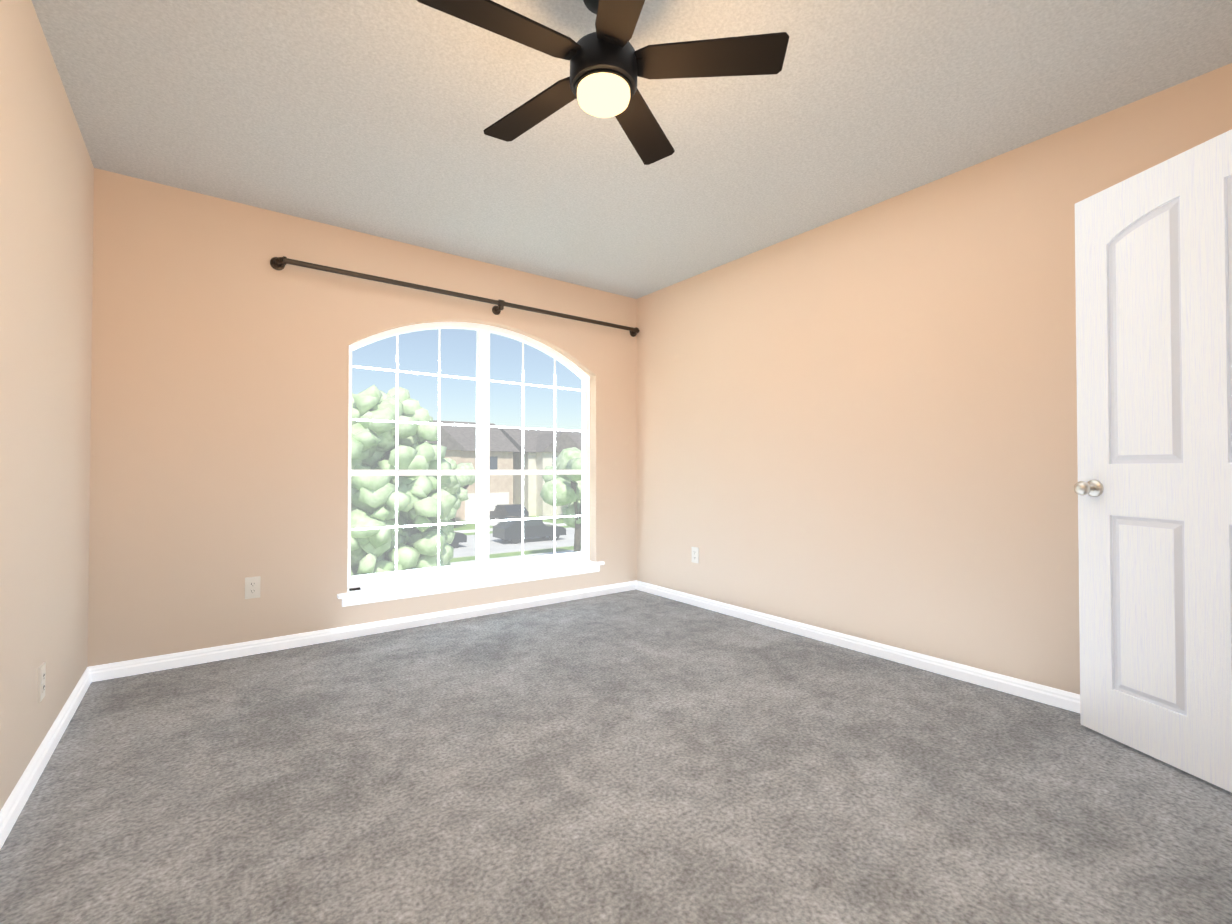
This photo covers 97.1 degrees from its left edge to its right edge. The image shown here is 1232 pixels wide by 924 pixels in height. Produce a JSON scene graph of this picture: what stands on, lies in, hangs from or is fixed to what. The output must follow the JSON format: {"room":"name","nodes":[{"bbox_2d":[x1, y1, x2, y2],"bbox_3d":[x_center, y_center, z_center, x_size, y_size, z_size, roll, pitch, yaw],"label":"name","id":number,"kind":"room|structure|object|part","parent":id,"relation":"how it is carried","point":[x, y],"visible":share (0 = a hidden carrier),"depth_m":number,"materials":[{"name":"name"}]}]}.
{"room":"empty bedroom","nodes":[
{"label":"empty bedroom","id":0,"kind":"room"},
{"bbox_2d":[0,0,93,810],"bbox_3d":[-1.037,-0.212,0.482,0.200,2.540,5.500,1,-1,-37],"label":"wall","id":1,"kind":"structure","parent":0,"point":[46,215],"depth_m":1.79,"materials":[{"name":"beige paint"}]},
{"bbox_2d":[38,662,45,702],"bbox_3d":[-1.933,0.742,1.835,0.009,0.115,0.070,1,-1,-37],"label":"electrical outlet","id":2,"kind":"object","parent":1,"relation":"attached to","point":[41,679],"visible":0.98,"depth_m":1.82,"materials":[{"name":"white plastic"}]},
{"bbox_2d":[0,666,95,848],"bbox_3d":[-1.192,0.978,0.850,0.015,0.071,4.300,1,-1,-37],"label":"baseboard","id":3,"kind":"structure","parent":1,"relation":"attached to","point":[12,808],"depth_m":1.79,"materials":[{"name":"white wood"}]},
{"bbox_2d":[349,587,360,590],"bbox_3d":[-1.583,0.770,3.299,0.060,0.012,0.020,1,-1,-37],"label":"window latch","id":4,"kind":"structure","parent":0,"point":[353,589],"depth_m":3.29,"materials":[{"name":"grey metal"}]},
{"bbox_2d":[88,168,636,666],"bbox_3d":[-1.219,-0.169,3.660,3.730,2.540,0.200,1,-1,-37],"label":"wall","id":5,"kind":"structure","parent":0,"point":[220,398],"depth_m":2.96,"materials":[{"name":"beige paint"}]},
{"bbox_2d":[245,576,260,598],"bbox_3d":[-1.971,0.682,2.953,0.070,0.115,0.009,1,-1,-37],"label":"electrical outlet","id":6,"kind":"object","parent":5,"relation":"attached to","point":[252,587],"visible":1,"depth_m":2.95,"materials":[{"name":"white plastic"}]},
{"bbox_2d":[96,580,635,680],"bbox_3d":[-1.154,1.014,3.558,3.270,0.071,0.015,1,-1,-37],"label":"baseboard","id":7,"kind":"structure","parent":5,"relation":"attached to","point":[187,658],"depth_m":3.17,"materials":[{"name":"white wood"}]},
{"bbox_2d":[270,256,639,336],"bbox_3d":[-0.843,-1.085,3.765,2.617,0.098,0.104,1,-1,-37],"label":"curtain rod","id":8,"kind":"object","parent":5,"relation":"attached to","point":[278,263],"visible":1,"depth_m":3.50,"materials":[{"name":"brown metal"}]},
{"bbox_2d":[347,322,589,588],"bbox_3d":[-0.950,-0.096,3.884,1.800,1.760,0.065,1,-1,-37],"label":"window","id":9,"kind":"structure","parent":5,"relation":"in","point":[482,472],"depth_m":3.85,"materials":[{"name":"white plastic"}]},
{"bbox_2d":[337,560,604,606],"bbox_3d":[-0.894,0.823,3.797,1.910,0.080,0.140,1,-1,-37],"label":"window sill","id":10,"kind":"structure","parent":5,"relation":"attached to","point":[372,594],"depth_m":3.65,"materials":[{"name":"white wood"}]},
{"bbox_2d":[0,589,1231,923],"bbox_3d":[0.373,1.072,1.525,3.730,0.100,5.500,1,-1,-37],"label":"floor","id":11,"kind":"structure","parent":0,"point":[634,757],"depth_m":1.68,"materials":[{"name":"carpet"}]},
{"bbox_2d":[32,0,1231,298],"bbox_3d":[0.373,-1.478,1.560,3.730,0.120,5.500,1,-1,-37],"label":"ceiling","id":12,"kind":"structure","parent":0,"point":[372,116],"depth_m":2.18,"materials":[{"name":"paint"}]},
{"bbox_2d":[417,0,788,164],"bbox_3d":[-0.063,-1.233,1.606,1.007,0.368,1.024,1,-1,-37],"label":"fan","id":13,"kind":"object","parent":12,"relation":"hanging from","point":[609,64],"visible":1,"depth_m":1.56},
{"bbox_2d":[636,63,1231,694],"bbox_3d":[1.784,-0.183,2.603,0.200,2.540,5.500,1,-1,-37],"label":"wall","id":14,"kind":"structure","parent":0,"point":[862,423],"depth_m":2.82,"materials":[{"name":"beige paint"}]},
{"bbox_2d":[692,547,698,562],"bbox_3d":[0.583,0.686,4.015,0.009,0.115,0.070,1,-1,-37],"label":"electrical outlet","id":15,"kind":"object","parent":14,"relation":"attached to","point":[695,554],"visible":1,"depth_m":4.01,"materials":[{"name":"white plastic"}]},
{"bbox_2d":[636,580,1079,712],"bbox_3d":[1.278,1.008,3.082,0.015,0.071,3.700,1,-1,-37],"label":"baseboard","id":16,"kind":"structure","parent":14,"relation":"attached to","point":[1066,700],"depth_m":2.84,"materials":[{"name":"white wood"}]},
{"bbox_2d":[1074,129,1231,792],"bbox_3d":[1.893,-0.004,1.732,0.179,2.033,0.811,0,-1,-10],"label":"door","id":17,"kind":"structure","parent":14,"relation":"in","point":[1153,286],"depth_m":1.86,"materials":[{"name":"white wood"}]},
{"bbox_3d":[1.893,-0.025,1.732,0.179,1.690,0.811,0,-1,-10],"label":"knob","id":18,"kind":"part","parent":17,"relation":"part of","materials":[{"name":"silver metal"}]},
{"label":"outside","id":19,"kind":"structure","parent":0,"visible":0},
{"bbox_2d":[450,516,581,562],"bbox_3d":[-25.984,5.359,67.044,280.000,0.500,260.000,1,-1,-37],"label":"ground","id":20,"kind":"structure","parent":19,"point":[468,526],"depth_m":28.54,"materials":[{"name":"green plant"}]},
{"bbox_2d":[351,385,458,575],"bbox_3d":[-5.963,1.320,12.117,4.883,6.120,4.903,1,-1,-37],"label":"tree","id":21,"kind":"object","parent":20,"relation":"on","point":[373,501],"depth_m":11.18,"materials":[{"name":"green plant"}]},
{"bbox_2d":[382,420,519,521],"bbox_3d":[-15.717,0.557,48.459,10.900,8.600,12.050,1,-1,-37],"label":"house","id":22,"kind":"structure","parent":20,"relation":"on","point":[459,442],"depth_m":46.92,"materials":[{"name":"brick"}]},
{"bbox_2d":[430,458,475,527],"bbox_3d":[-11.829,2.233,39.090,3.993,5.016,3.940,1,-1,-37],"label":"tree","id":23,"kind":"object","parent":20,"relation":"on","point":[459,491],"depth_m":38.66,"materials":[{"name":"green plant"}]},
{"bbox_2d":[450,518,581,564],"bbox_3d":[0.036,4.616,32.441,280.000,0.050,35.400,1,-1,-37],"label":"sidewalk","id":24,"kind":"structure","parent":20,"relation":"on","point":[500,558],"depth_m":26.86,"materials":[{"name":"white concrete"}]},
{"bbox_2d":[490,504,528,519],"bbox_3d":[-8.636,4.043,43.319,1.710,1.392,3.900,1,-1,-37],"label":"car","id":25,"kind":"object","parent":24,"relation":"on","point":[502,511],"depth_m":42.21,"materials":[{"name":"grey paint"}]},
{"bbox_2d":[453,527,581,557],"bbox_3d":[-1.947,4.661,35.078,280.000,0.030,8.000,1,-1,-37],"label":"road","id":26,"kind":"structure","parent":20,"relation":"on","point":[468,547],"depth_m":30.22,"materials":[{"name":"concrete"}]},
{"bbox_2d":[449,531,466,547],"bbox_3d":[-10.020,3.853,28.519,3.900,1.392,1.710,1,-1,-40],"label":"car","id":27,"kind":"object","parent":26,"relation":"on","point":[459,537],"depth_m":28.82,"materials":[{"name":"grey paint"}]},
{"bbox_2d":[493,516,565,543],"bbox_3d":[-5.043,3.898,31.884,3.957,1.392,1.835,1,-1,-37],"label":"car","id":28,"kind":"object","parent":26,"relation":"on","point":[508,530],"depth_m":31.01,"materials":[{"name":"grey paint"}]},
{"bbox_2d":[499,426,581,516],"bbox_3d":[-6.525,0.750,55.367,10.900,8.400,12.050,1,-1,-37],"label":"house","id":29,"kind":"structure","parent":20,"relation":"on","point":[538,449],"depth_m":49.27,"materials":[{"name":"paint"}]},
{"bbox_2d":[540,447,581,551],"bbox_3d":[-1.644,1.923,24.040,3.476,5.224,3.939,1,-1,-37],"label":"tree","id":30,"kind":"object","parent":20,"relation":"on","point":[567,490],"depth_m":23.70,"materials":[{"name":"green plant"}]},
{"bbox_2d":[544,466,581,504],"bbox_3d":[-3.952,1.986,45.439,4.721,5.680,3.763,1,-1,-37],"label":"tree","id":31,"kind":"object","parent":20,"relation":"on","point":[579,486],"depth_m":44.55,"materials":[{"name":"green plant"}]}
]}

